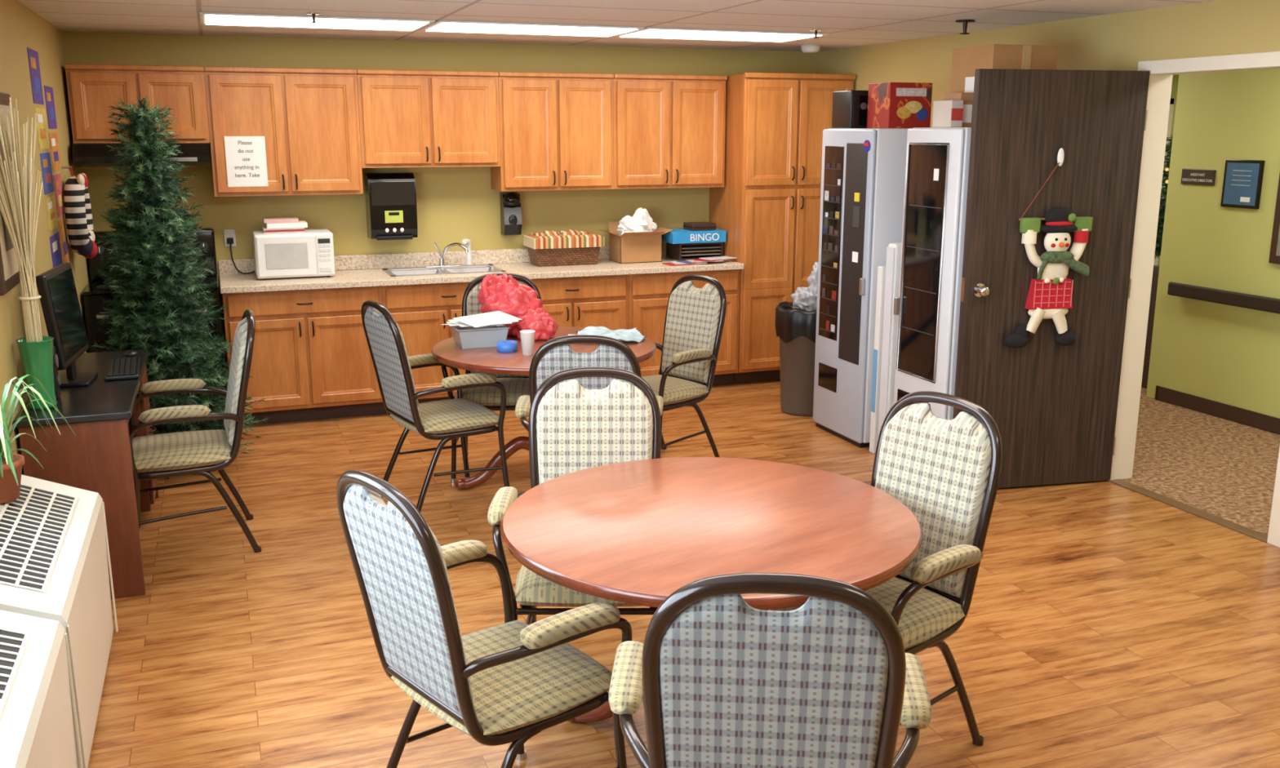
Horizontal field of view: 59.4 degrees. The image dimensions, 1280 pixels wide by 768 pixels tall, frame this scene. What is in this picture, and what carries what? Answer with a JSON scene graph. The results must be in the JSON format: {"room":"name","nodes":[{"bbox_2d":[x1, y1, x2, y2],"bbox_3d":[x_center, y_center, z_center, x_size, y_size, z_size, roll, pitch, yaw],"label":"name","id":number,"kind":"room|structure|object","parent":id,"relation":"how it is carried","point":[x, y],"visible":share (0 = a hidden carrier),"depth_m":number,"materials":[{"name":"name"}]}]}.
{"room":"common room","nodes":[
{"label":"common room","id":0,"kind":"room"},
{"bbox_2d":[0,0,90,475],"bbox_3d":[-1.860,0.048,2.652,0.100,2.440,9.730,-5,14,-20],"label":"wall","id":1,"kind":"structure","parent":0,"point":[21,28],"depth_m":5.28,"materials":[{"name":"beige paint"}]},
{"bbox_2d":[0,92,20,295],"bbox_3d":[-2.504,-0.766,4.416,0.028,0.750,0.700,-5,14,-20],"label":"framed picture","id":2,"kind":"object","parent":1,"relation":"attached to","point":[9,266],"visible":0.49,"depth_m":4.33,"materials":[{"name":"brown wood"}]},
{"bbox_2d":[26,47,44,104],"bbox_3d":[-3.003,-1.526,5.574,0.004,0.260,0.360,-5,14,-20],"label":"flyer","id":3,"kind":"object","parent":1,"relation":"attached to","point":[33,55],"visible":1,"depth_m":5.55,"materials":[{"name":"purple paper"}]},
{"bbox_2d":[34,107,49,149],"bbox_3d":[-3.010,-1.286,5.647,0.004,0.200,0.360,-5,14,-20],"label":"flyer","id":4,"kind":"object","parent":1,"relation":"attached to","point":[42,127],"visible":1,"depth_m":5.63,"materials":[{"name":"yellow paper"}]},
{"bbox_2d":[40,152,54,195],"bbox_3d":[-3.010,-1.071,5.696,0.004,0.200,0.360,-5,14,-20],"label":"flyer","id":5,"kind":"object","parent":1,"relation":"attached to","point":[46,163],"visible":1,"depth_m":5.67,"materials":[{"name":"blue paper"}]},
{"bbox_2d":[44,85,57,128],"bbox_3d":[-3.161,-1.482,6.016,0.004,0.220,0.340,-5,14,-20],"label":"flyer","id":6,"kind":"object","parent":1,"relation":"attached to","point":[49,96],"visible":1,"depth_m":6.00,"materials":[{"name":"purple paper"}]},
{"bbox_2d":[45,195,57,231],"bbox_3d":[-3.013,-0.878,5.749,0.004,0.160,0.340,-5,14,-20],"label":"flyer","id":7,"kind":"object","parent":1,"relation":"attached to","point":[51,202],"visible":1,"depth_m":5.73,"materials":[{"name":"yellow paper"}]},
{"bbox_2d":[48,132,61,171],"bbox_3d":[-3.154,-1.254,6.048,0.004,0.200,0.340,-5,14,-20],"label":"flyer","id":8,"kind":"object","parent":1,"relation":"attached to","point":[53,137],"visible":1,"depth_m":6.03,"materials":[{"name":"orange paper"}]},
{"bbox_2d":[49,231,62,267],"bbox_3d":[-3.010,-0.657,5.790,0.004,0.230,0.360,-5,14,-20],"label":"flyer","id":9,"kind":"object","parent":1,"relation":"attached to","point":[55,242],"visible":0.76,"depth_m":5.76,"materials":[{"name":"purple paper"}]},
{"bbox_2d":[53,173,64,217],"bbox_3d":[-3.140,-1.021,6.063,0.004,0.220,0.300,-5,14,-20],"label":"flyer","id":10,"kind":"object","parent":1,"relation":"attached to","point":[56,178],"visible":0.98,"depth_m":6.04,"materials":[{"name":"paper"}]},
{"bbox_2d":[57,217,70,262],"bbox_3d":[-3.140,-0.777,6.118,0.004,0.240,0.300,-5,14,-20],"label":"flyer","id":11,"kind":"object","parent":1,"relation":"attached to","point":[62,223],"visible":0.91,"depth_m":6.10,"materials":[{"name":"orange paper"}]},
{"bbox_2d":[61,166,97,258],"bbox_3d":[-3.165,-0.966,6.339,0.137,0.521,0.444,-5,14,-20],"label":"stocking","id":12,"kind":"object","parent":1,"relation":"attached to","point":[77,208],"visible":1,"depth_m":6.20,"materials":[{"name":"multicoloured fabric"}]},
{"bbox_2d":[62,31,817,386],"bbox_3d":[-1.083,-1.175,8.056,5.444,2.440,0.100,-5,14,-20],"label":"wall","id":13,"kind":"structure","parent":0,"point":[454,204],"depth_m":7.76,"materials":[{"name":"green paint"}]},
{"bbox_2d":[64,63,209,143],"bbox_3d":[-3.076,-1.719,6.906,0.765,0.458,0.368,-5,14,-20],"label":"upper cabinet","id":14,"kind":"object","parent":13,"relation":"attached to","point":[92,89],"visible":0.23,"depth_m":6.75,"materials":[{"name":"brown wood"}]},
{"bbox_2d":[72,142,210,167],"bbox_3d":[-3.055,-1.415,6.916,0.755,0.132,0.490,-5,14,-20],"label":"range hood","id":15,"kind":"object","parent":14,"relation":"attached to","point":[84,155],"visible":0.59,"depth_m":6.67,"materials":[{"name":"metal"}]},
{"bbox_2d":[223,229,255,274],"bbox_3d":[-2.633,-0.877,7.429,0.213,0.294,0.071,-5,14,-20],"label":"wall outlet","id":16,"kind":"object","parent":13,"relation":"attached to","point":[229,234],"visible":0.88,"depth_m":7.41,"materials":[{"name":"white plastic"}]},
{"bbox_2d":[204,66,363,196],"bbox_3d":[-2.289,-1.623,7.231,0.913,0.788,0.368,-5,14,-20],"label":"upper cabinet","id":17,"kind":"object","parent":13,"relation":"attached to","point":[308,119],"visible":1,"depth_m":7.11,"materials":[{"name":"brown wood"}]},
{"bbox_2d":[223,136,268,186],"bbox_3d":[-2.472,-1.397,7.042,0.240,0.310,0.004,-5,14,-20],"label":"paper notice","id":18,"kind":"object","parent":17,"relation":"attached to","point":[246,156],"visible":1,"depth_m":7.04,"materials":[{"name":"white paper"}]},
{"bbox_2d":[364,172,417,240],"bbox_3d":[-1.692,-1.211,7.625,0.310,0.440,0.236,-5,14,-20],"label":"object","id":19,"kind":"object","parent":13,"relation":"attached to","point":[391,209],"visible":1,"depth_m":7.53,"materials":[{"name":"plastic"}]},
{"bbox_2d":[356,69,500,168],"bbox_3d":[-1.427,-1.776,7.527,0.923,0.621,0.368,-5,14,-20],"label":"upper cabinet","id":20,"kind":"object","parent":13,"relation":"attached to","point":[408,118],"visible":0.97,"depth_m":7.38,"materials":[{"name":"brown wood"}]},
{"bbox_2d":[499,191,521,235],"bbox_3d":[-0.913,-1.209,7.969,0.125,0.305,0.156,-5,14,-20],"label":"soap dispenser","id":21,"kind":"object","parent":13,"relation":"attached to","point":[510,204],"visible":1,"depth_m":7.93,"materials":[{"name":"plastic"}]},
{"bbox_2d":[490,71,613,191],"bbox_3d":[-0.613,-1.762,7.843,0.813,0.788,0.368,-5,14,-20],"label":"upper cabinet","id":22,"kind":"object","parent":13,"relation":"attached to","point":[556,129],"visible":0.98,"depth_m":7.71,"materials":[{"name":"brown wood"}]},
{"bbox_2d":[613,74,727,189],"bbox_3d":[0.172,-1.827,8.130,0.858,0.788,0.368,-5,14,-20],"label":"upper cabinet","id":23,"kind":"object","parent":13,"relation":"attached to","point":[668,131],"visible":0.98,"depth_m":7.99,"materials":[{"name":"brown wood"}]},
{"bbox_2d":[17,0,1217,51],"bbox_3d":[2.833,-1.693,4.593,10.487,0.100,10.900,-5,14,-20],"label":"ceiling","id":24,"kind":"structure","parent":0,"point":[848,24],"depth_m":5.79,"materials":[{"name":"tile"}]},
{"bbox_2d":[306,12,320,23],"bbox_3d":[-1.679,-1.883,5.772,0.070,0.050,0.070,-5,14,-20],"label":"sprinkler","id":25,"kind":"object","parent":24,"relation":"attached to","point":[313,14],"visible":1,"depth_m":5.76,"materials":[{"name":"silver metal"}]},
{"bbox_2d":[199,12,435,31],"bbox_3d":[-1.783,-1.992,6.178,1.200,0.014,0.600,-5,14,-20],"label":"ceiling light","id":26,"kind":"object","parent":24,"relation":"in","point":[206,18],"depth_m":6.09,"materials":[{"name":"white plastic"}]},
{"bbox_2d":[419,20,644,36],"bbox_3d":[-0.641,-2.086,6.596,1.200,0.014,0.600,-5,14,-20],"label":"ceiling light","id":27,"kind":"object","parent":24,"relation":"in","point":[455,26],"depth_m":6.49,"materials":[{"name":"white plastic"}]},
{"bbox_2d":[613,26,828,42],"bbox_3d":[0.501,-2.181,7.014,1.200,0.014,0.600,-5,14,-20],"label":"ceiling light","id":28,"kind":"object","parent":24,"relation":"in","point":[649,32],"depth_m":6.92,"materials":[{"name":"white plastic"}]},
{"bbox_2d":[800,44,820,53],"bbox_3d":[1.212,-2.382,7.975,0.140,0.050,0.140,-5,14,-20],"label":"smoke detector","id":29,"kind":"object","parent":24,"relation":"attached to","point":[804,48],"visible":1,"depth_m":7.92,"materials":[{"name":"white plastic"}]},
{"bbox_2d":[809,29,822,38],"bbox_3d":[1.054,-2.098,6.719,0.070,0.050,0.070,-5,14,-20],"label":"sprinkler","id":30,"kind":"object","parent":24,"relation":"attached to","point":[815,30],"visible":1,"depth_m":6.71,"materials":[{"name":"silver metal"}]},
{"bbox_2d":[955,19,975,34],"bbox_3d":[1.784,-1.957,6.156,0.105,0.075,0.105,-5,14,-20],"label":"sprinkler","id":31,"kind":"object","parent":24,"relation":"attached to","point":[964,22],"visible":1,"depth_m":6.14,"materials":[{"name":"brown metal"}]},
{"bbox_2d":[87,380,1279,767],"bbox_3d":[2.833,0.784,5.154,10.487,0.100,10.900,-5,14,-20],"label":"floor","id":32,"kind":"structure","parent":0,"point":[1106,624],"depth_m":4.39,"materials":[{"name":"brown wood"}]},
{"bbox_2d":[0,609,83,767],"bbox_3d":[-1.476,0.991,2.449,0.326,0.690,1.140,-5,14,-20],"label":"heater unit","id":33,"kind":"object","parent":32,"relation":"on","point":[37,692],"visible":1,"depth_m":2.70,"materials":[{"name":"white metal"}]},
{"bbox_2d":[0,474,118,767],"bbox_3d":[-1.885,0.750,3.513,0.326,0.690,1.110,-5,14,-20],"label":"heater unit","id":34,"kind":"object","parent":32,"relation":"on","point":[54,542],"visible":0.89,"depth_m":3.43,"materials":[{"name":"white metal"}]},
{"bbox_2d":[0,373,75,502],"bbox_3d":[-1.974,0.171,3.590,0.304,0.402,0.443,-5,14,-20],"label":"spider plant","id":35,"kind":"object","parent":34,"relation":"on","point":[11,464],"visible":1,"depth_m":3.57,"materials":[{"name":"green plant"}]},
{"bbox_2d":[13,349,159,599],"bbox_3d":[-2.426,0.359,5.051,0.425,0.775,1.380,-5,14,-20],"label":"writing desk","id":36,"kind":"object","parent":32,"relation":"on","point":[98,459],"visible":0.47,"depth_m":4.45,"materials":[{"name":"black laminate"}]},
{"bbox_2d":[0,97,57,409],"bbox_3d":[-2.344,-0.482,4.295,0.166,1.198,0.353,-5,14,-20],"label":"vase","id":37,"kind":"object","parent":36,"relation":"on","point":[35,350],"visible":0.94,"depth_m":4.30,"materials":[{"name":"green glass"}]},
{"bbox_2d":[53,346,60,399],"bbox_3d":[-2.421,-0.045,4.589,0.076,0.214,0.080,-5,14,-20],"label":"speaker","id":38,"kind":"object","parent":36,"relation":"on","point":[55,362],"visible":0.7,"depth_m":4.58},
{"bbox_2d":[35,262,97,387],"bbox_3d":[-2.481,-0.252,4.859,0.160,0.499,0.480,-3,13,-14],"label":"computer monitor","id":39,"kind":"object","parent":36,"relation":"on","point":[56,287],"visible":0.83,"depth_m":4.80,"materials":[{"name":"black plastic"}]},
{"bbox_2d":[103,356,140,381],"bbox_3d":[-2.374,-0.074,5.148,0.140,0.024,0.440,-5,14,-22],"label":"keyboard","id":40,"kind":"object","parent":36,"relation":"on","point":[117,368],"visible":1,"depth_m":5.08,"materials":[{"name":"black plastic"}]},
{"bbox_2d":[123,349,137,357],"bbox_3d":[-2.476,-0.148,5.453,0.064,0.034,0.104,-5,14,-20],"label":"computer mouse","id":41,"kind":"object","parent":36,"relation":"on","point":[131,353],"visible":0.88,"depth_m":5.42,"materials":[{"name":"black plastic"}]},
{"bbox_2d":[82,227,226,430],"bbox_3d":[-3.026,-0.327,7.049,0.750,1.230,0.706,-5,14,-20],"label":"electric range","id":42,"kind":"object","parent":32,"relation":"on","point":[92,294],"visible":0.23,"depth_m":6.89,"materials":[{"name":"black metal"}]},
{"bbox_2d":[89,96,268,479],"bbox_3d":[-2.580,-0.536,6.126,0.958,2.045,0.902,-9,15,-34],"label":"tree","id":43,"kind":"object","parent":32,"relation":"on","point":[159,322],"visible":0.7,"depth_m":5.98,"materials":[{"name":"green plant"}]},
{"bbox_2d":[128,309,261,552],"bbox_3d":[-2.020,0.212,5.066,0.597,1.064,0.644,-5,14,-22],"label":"dining chair","id":44,"kind":"object","parent":32,"relation":"on","point":[202,452],"visible":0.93,"depth_m":4.93,"materials":[{"name":"fabric"}]},
{"bbox_2d":[222,286,386,426],"bbox_3d":[-2.219,-0.229,7.425,0.965,0.873,0.638,-5,14,-20],"label":"base cabinet","id":45,"kind":"object","parent":32,"relation":"on","point":[312,360],"visible":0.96,"depth_m":7.17,"materials":[{"name":"brown wood"}]},
{"bbox_2d":[217,243,743,293],"bbox_3d":[-1.021,-0.824,7.749,3.542,0.140,0.641,-5,14,-20],"label":"countertop","id":46,"kind":"structure","parent":45,"relation":"on","point":[353,270],"depth_m":7.70,"materials":[{"name":"laminate"}]},
{"bbox_2d":[252,228,335,279],"bbox_3d":[-2.274,-0.854,7.361,0.485,0.289,0.365,-5,14,-20],"label":"microwave oven","id":47,"kind":"object","parent":46,"relation":"on","point":[309,253],"visible":1,"depth_m":7.20,"materials":[{"name":"white plastic"}]},
{"bbox_2d":[262,217,307,233],"bbox_3d":[-2.315,-1.035,7.307,0.270,0.086,0.200,-5,14,-20],"label":"boxes","id":48,"kind":"object","parent":47,"relation":"on","point":[282,224],"visible":1,"depth_m":7.24,"materials":[{"name":"white cardboard"}]},
{"bbox_2d":[382,239,506,276],"bbox_3d":[-1.341,-0.857,7.651,0.770,0.234,0.420,-5,14,-20],"label":"sink","id":49,"kind":"object","parent":46,"relation":"in","point":[442,268],"visible":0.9,"depth_m":7.78,"materials":[{"name":"metal"}]},
{"bbox_2d":[523,229,604,266],"bbox_3d":[-0.547,-0.981,8.021,0.512,0.245,0.302,-5,14,-20],"label":"wicker basket","id":50,"kind":"object","parent":46,"relation":"on","point":[571,246],"visible":1,"depth_m":7.91,"materials":[{"name":"brown wicker"}]},
{"bbox_2d":[599,207,671,263],"bbox_3d":[-0.022,-1.088,8.166,0.488,0.390,0.349,-5,14,-20],"label":"cardboard box","id":51,"kind":"object","parent":46,"relation":"on","point":[637,238],"visible":1,"depth_m":8.11,"materials":[{"name":"brown cardboard"}]},
{"bbox_2d":[666,242,723,261],"bbox_3d":[0.409,-1.006,8.394,0.350,0.129,0.260,-5,14,-20],"label":"tray","id":52,"kind":"object","parent":46,"relation":"on","point":[685,251],"visible":0.7,"depth_m":8.33,"materials":[{"name":"black plastic"}]},
{"bbox_2d":[662,228,726,244],"bbox_3d":[0.390,-1.102,8.330,0.425,0.084,0.283,-5,14,-20],"label":"game box","id":53,"kind":"object","parent":52,"relation":"on","point":[677,236],"visible":0.97,"depth_m":8.21,"materials":[{"name":"blue cardboard"}]},
{"bbox_2d":[683,222,716,231],"bbox_3d":[0.444,-1.175,8.347,0.190,0.049,0.186,-5,14,-20],"label":"case","id":54,"kind":"object","parent":53,"relation":"on","point":[693,226],"visible":1,"depth_m":8.28,"materials":[{"name":"brown wood"}]},
{"bbox_2d":[662,256,737,266],"bbox_3d":[0.435,-0.890,8.107,0.558,0.029,0.238,-5,14,-20],"label":"pile","id":55,"kind":"object","parent":46,"relation":"on","point":[700,260],"visible":1,"depth_m":8.06,"materials":[{"name":"paper"}]},
{"bbox_2d":[381,282,480,413],"bbox_3d":[-1.362,-0.300,7.738,0.861,0.873,0.638,-5,14,-20],"label":"base cabinet","id":56,"kind":"object","parent":32,"relation":"on","point":[419,311],"visible":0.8,"depth_m":7.40,"materials":[{"name":"brown wood"}]},
{"bbox_2d":[360,299,509,512],"bbox_3d":[-1.032,0.088,5.614,0.597,1.064,0.644,-8,15,-32],"label":"dining chair","id":57,"kind":"object","parent":32,"relation":"on","point":[445,420],"visible":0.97,"depth_m":5.47,"materials":[{"name":"fabric"}]},
{"bbox_2d":[336,469,632,767],"bbox_3d":[-0.407,0.695,2.908,0.603,1.075,0.650,-11,17,-40],"label":"dining chair","id":58,"kind":"object","parent":32,"relation":"on","point":[513,682],"visible":0.98,"depth_m":2.74,"materials":[{"name":"fabric"}]},
{"bbox_2d":[440,273,541,482],"bbox_3d":[-0.773,-0.051,6.229,0.644,1.064,0.597,-1,13,-3],"label":"dining chair","id":59,"kind":"object","parent":32,"relation":"on","point":[516,386],"visible":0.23,"depth_m":6.09,"materials":[{"name":"fabric"}]},
{"bbox_2d":[431,326,656,489],"bbox_3d":[-0.497,0.168,5.923,1.164,0.762,1.164,4,13,17],"label":"round dining table","id":60,"kind":"object","parent":32,"relation":"on","point":[446,352],"visible":0.23,"depth_m":5.70,"materials":[{"name":"brown wood"}]},
{"bbox_2d":[440,311,521,349],"bbox_3d":[-0.821,-0.277,5.819,0.425,0.150,0.330,-5,14,-20],"label":"bin","id":61,"kind":"object","parent":60,"relation":"on","point":[485,330],"visible":0.98,"depth_m":5.76,"materials":[{"name":"white plastic"}]},
{"bbox_2d":[497,340,517,352],"bbox_3d":[-0.671,-0.191,5.677,0.104,0.045,0.104,-5,14,-20],"label":"tape roll","id":62,"kind":"object","parent":60,"relation":"on","point":[503,346],"visible":1,"depth_m":5.64,"materials":[{"name":"blue plastic"}]},
{"bbox_2d":[477,272,557,340],"bbox_3d":[-0.646,-0.431,6.084,0.480,0.332,0.304,7,15,29],"label":"plastic bag","id":63,"kind":"object","parent":60,"relation":"on","point":[500,293],"visible":0.75,"depth_m":6.01,"materials":[{"name":"red plastic"}]},
{"bbox_2d":[520,329,535,355],"bbox_3d":[-0.557,-0.204,5.565,0.078,0.119,0.078,-5,14,-20],"label":"paper cup","id":64,"kind":"object","parent":60,"relation":"on","point":[527,336],"visible":1,"depth_m":5.54,"materials":[{"name":"white paper"}]},
{"bbox_2d":[568,326,645,342],"bbox_3d":[-0.177,-0.264,5.998,0.417,0.045,0.393,-5,14,-20],"label":"patterned cloth","id":65,"kind":"object","parent":60,"relation":"on","point":[632,335],"visible":0.66,"depth_m":6.03,"materials":[{"name":"white fabric"}]},
{"bbox_2d":[515,275,628,330],"bbox_3d":[-0.565,-0.366,8.030,0.838,0.873,0.638,-5,14,-20],"label":"base cabinet","id":66,"kind":"object","parent":32,"relation":"on","point":[596,300],"visible":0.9,"depth_m":7.75,"materials":[{"name":"brown wood"}]},
{"bbox_2d":[487,367,661,625],"bbox_3d":[-0.154,0.523,3.694,0.644,1.064,0.597,0,13,0],"label":"dining chair","id":67,"kind":"object","parent":32,"relation":"on","point":[572,427],"visible":0.44,"depth_m":3.82,"materials":[{"name":"fabric"}]},
{"bbox_2d":[515,334,663,431],"bbox_3d":[-0.219,0.262,4.849,0.644,1.064,0.597,0,13,1],"label":"dining chair","id":68,"kind":"object","parent":32,"relation":"on","point":[556,355],"visible":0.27,"depth_m":4.49,"materials":[{"name":"fabric"}]},
{"bbox_2d":[641,274,726,457],"bbox_3d":[0.133,-0.056,6.252,0.597,1.064,0.644,-11,17,-40],"label":"dining chair","id":69,"kind":"object","parent":32,"relation":"on","point":[695,317],"visible":0.74,"depth_m":6.23,"materials":[{"name":"fabric"}]},
{"bbox_2d":[628,269,740,386],"bbox_3d":[0.231,-0.432,8.321,0.858,0.873,0.638,-5,14,-20],"label":"base cabinet","id":70,"kind":"object","parent":32,"relation":"on","point":[648,293],"visible":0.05,"depth_m":8.01,"materials":[{"name":"brown wood"}]},
{"bbox_2d":[500,457,923,722],"bbox_3d":[0.202,0.751,3.348,1.210,0.762,1.210,-10,16,-37],"label":"round dining table","id":71,"kind":"object","parent":32,"relation":"on","point":[636,532],"visible":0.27,"depth_m":3.16,"materials":[{"name":"brown wood"}]},
{"bbox_2d":[608,573,931,767],"bbox_3d":[0.264,0.804,2.354,0.669,1.107,0.621,1,13,5],"label":"dining chair","id":72,"kind":"object","parent":32,"relation":"on","point":[722,681],"visible":1,"depth_m":2.03,"materials":[{"name":"fabric"}]},
{"bbox_2d":[708,72,856,383],"bbox_3d":[1.050,-1.169,8.469,0.884,2.245,0.638,-5,14,-20],"label":"pantry cabinet","id":73,"kind":"object","parent":32,"relation":"on","point":[767,206],"visible":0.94,"depth_m":8.12,"materials":[{"name":"brown wood"}]},
{"bbox_2d":[774,261,817,416],"bbox_3d":[1.108,-0.319,7.475,0.432,1.026,0.427,-5,14,-20],"label":"trash can","id":74,"kind":"object","parent":32,"relation":"on","point":[795,322],"visible":0.62,"depth_m":7.36,"materials":[{"name":"grey plastic"}]},
{"bbox_2d":[813,128,909,448],"bbox_3d":[1.528,-0.607,6.856,0.750,1.862,0.580,-5,14,-20],"label":"vending machine","id":75,"kind":"object","parent":32,"relation":"on","point":[862,193],"visible":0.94,"depth_m":6.62,"materials":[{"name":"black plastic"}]},
{"bbox_2d":[831,90,868,128],"bbox_3d":[1.317,-1.636,6.688,0.260,0.217,0.232,-5,14,-20],"label":"box","id":76,"kind":"object","parent":75,"relation":"on","point":[850,108],"visible":0.66,"depth_m":6.58,"materials":[{"name":"black plastic"}]},
{"bbox_2d":[866,82,932,128],"bbox_3d":[1.496,-1.604,6.468,0.280,0.252,0.234,-5,14,-20],"label":"snack box","id":77,"kind":"object","parent":75,"relation":"on","point":[890,104],"visible":0.98,"depth_m":6.37,"materials":[{"name":"red cardboard"}]},
{"bbox_2d":[869,265,885,453],"bbox_3d":[1.568,-0.148,6.553,0.453,1.100,0.050,-5,14,-20],"label":"board","id":78,"kind":"object","parent":32,"relation":"on","point":[877,359],"visible":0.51,"depth_m":6.46,"materials":[{"name":"white plastic"}]},
{"bbox_2d":[763,391,1002,746],"bbox_3d":[0.726,0.588,3.405,0.597,1.064,0.644,-10,16,-37],"label":"dining chair","id":79,"kind":"object","parent":32,"relation":"on","point":[947,473],"visible":0.55,"depth_m":3.37,"materials":[{"name":"fabric"}]},
{"bbox_2d":[877,242,902,439],"bbox_3d":[1.628,-0.192,6.430,0.518,1.240,0.080,-5,14,-20],"label":"panel","id":80,"kind":"object","parent":32,"relation":"on","point":[893,251],"visible":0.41,"depth_m":6.30,"materials":[{"name":"white plastic"}]},
{"bbox_2d":[893,127,971,419],"bbox_3d":[1.826,-0.433,6.079,0.750,1.866,0.480,-5,14,-20],"label":"vending machine","id":81,"kind":"object","parent":32,"relation":"on","point":[926,307],"visible":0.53,"depth_m":5.85,"materials":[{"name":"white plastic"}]},
{"bbox_2d":[932,92,973,127],"bbox_3d":[1.617,-1.414,5.786,0.150,0.172,0.182,-5,14,-20],"label":"carton","id":82,"kind":"object","parent":81,"relation":"on","point":[955,110],"visible":0.99,"depth_m":5.74,"materials":[{"name":"white cardboard"}]},
{"bbox_2d":[950,44,1058,121],"bbox_3d":[1.892,-1.550,5.861,0.403,0.404,0.346,-5,14,-20],"label":"carton","id":83,"kind":"object","parent":81,"relation":"on","point":[965,60],"visible":0.48,"depth_m":5.71,"materials":[{"name":"brown cardboard"}]},
{"bbox_2d":[1141,265,1159,388],"bbox_3d":[3.897,-0.437,8.374,0.500,0.860,0.360,-5,14,-20],"label":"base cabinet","id":84,"kind":"object","parent":32,"relation":"on","point":[1156,268],"visible":0.02,"depth_m":8.16,"materials":[{"name":"brown wood"}]},
{"bbox_2d":[1154,135,1173,262],"bbox_3d":[3.885,-1.342,8.195,0.539,0.982,0.516,-2,13,-9],"label":"tree","id":85,"kind":"object","parent":84,"relation":"on","point":[1163,191],"visible":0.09,"depth_m":8.14,"materials":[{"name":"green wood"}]},
{"bbox_2d":[1108,479,1267,542],"bbox_3d":[2.743,0.623,5.625,0.080,0.006,0.990,-5,14,-20],"label":"threshold","id":86,"kind":"object","parent":32,"relation":"on","point":[1243,530],"depth_m":5.58,"materials":[{"name":"brown wood"}]},
{"bbox_2d":[816,0,1279,127],"bbox_3d":[3.130,-0.365,4.477,0.130,2.440,9.730,-5,14,-20],"label":"wall","id":87,"kind":"structure","parent":0,"point":[1117,41],"depth_m":5.88,"materials":[{"name":"beige paint"}]},
{"bbox_2d":[952,68,1150,488],"bbox_3d":[2.091,-0.495,5.703,0.944,2.128,0.129,-3,13,-12],"label":"door","id":88,"kind":"structure","parent":87,"relation":"in","point":[1053,406],"depth_m":5.67,"materials":[{"name":"brown wood"}]},
{"bbox_2d":[1004,147,1093,348],"bbox_3d":[2.068,-0.674,5.621,0.449,0.996,0.110,-3,13,-12],"label":"decoration","id":89,"kind":"object","parent":88,"relation":"attached to","point":[1050,295],"depth_m":5.64,"materials":[{"name":"multicoloured fabric"}]},
{"bbox_2d":[1106,51,1279,547],"bbox_3d":[2.786,-0.446,5.399,0.160,2.190,1.140,-5,14,-20],"label":"trim","id":90,"kind":"structure","parent":87,"relation":"attached to","point":[1162,71],"depth_m":5.77,"materials":[{"name":"beige wood"}]},
{"bbox_2d":[1157,74,1178,265],"bbox_3d":[3.425,-1.777,10.714,5.174,2.440,0.100,-5,14,-20],"label":"wall","id":91,"kind":"structure","parent":0,"point":[1175,77],"depth_m":11.13,"materials":[{"name":"green paint"}]},
{"bbox_2d":[1153,97,1174,265],"bbox_3d":[4.480,-1.702,11.019,1.720,2.160,0.105,-5,14,-20],"label":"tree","id":92,"kind":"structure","parent":91,"relation":"in","point":[1171,102],"depth_m":11.13,"materials":[{"name":"green plant"}]},
{"bbox_2d":[1146,73,1191,399],"bbox_3d":[5.261,-1.226,8.282,3.487,2.440,0.100,-5,14,-20],"label":"wall","id":93,"kind":"structure","parent":0,"point":[1184,83],"depth_m":7.70,"materials":[{"name":"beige paint"}]},
{"bbox_2d":[1158,68,1279,418],"bbox_3d":[4.819,-0.421,4.725,0.100,2.440,6.420,-5,14,-20],"label":"wall","id":94,"kind":"structure","parent":0,"point":[1224,353],"depth_m":7.26,"materials":[{"name":"green paint"}]},
{"bbox_2d":[1180,168,1216,185],"bbox_3d":[3.694,-1.370,7.422,0.013,0.100,0.270,-5,14,-20],"label":"name sign","id":95,"kind":"object","parent":94,"relation":"attached to","point":[1188,176],"visible":1,"depth_m":7.41,"materials":[{"name":"brown plastic"}]},
{"bbox_2d":[1155,385,1279,435],"bbox_3d":[6.351,0.592,5.548,3.399,0.100,6.430,-5,14,-20],"label":"baseboard","id":96,"kind":"structure","parent":94,"relation":"attached to","point":[1228,412],"depth_m":7.40,"materials":[{"name":"brown wood"}]},
{"bbox_2d":[1167,281,1279,314],"bbox_3d":[4.485,-0.153,5.445,0.075,0.090,4.860,-5,14,-20],"label":"handrail","id":97,"kind":"object","parent":94,"relation":"attached to","point":[1264,304],"visible":1,"depth_m":7.21,"materials":[{"name":"brown wood"}]},
{"bbox_2d":[1220,159,1265,208],"bbox_3d":[3.814,-1.267,7.103,0.024,0.300,0.280,-5,14,-20],"label":"framed certificate","id":98,"kind":"object","parent":94,"relation":"attached to","point":[1242,179],"visible":1,"depth_m":7.09,"materials":[{"name":"blue paper"}]},
{"bbox_2d":[1268,173,1279,264],"bbox_3d":[4.002,-1.033,6.637,0.027,0.690,0.540,-5,14,-20],"label":"framed picture","id":99,"kind":"object","parent":94,"relation":"attached to","point":[1274,255],"visible":1,"depth_m":6.88,"materials":[{"name":"brown wood"}]}
]}

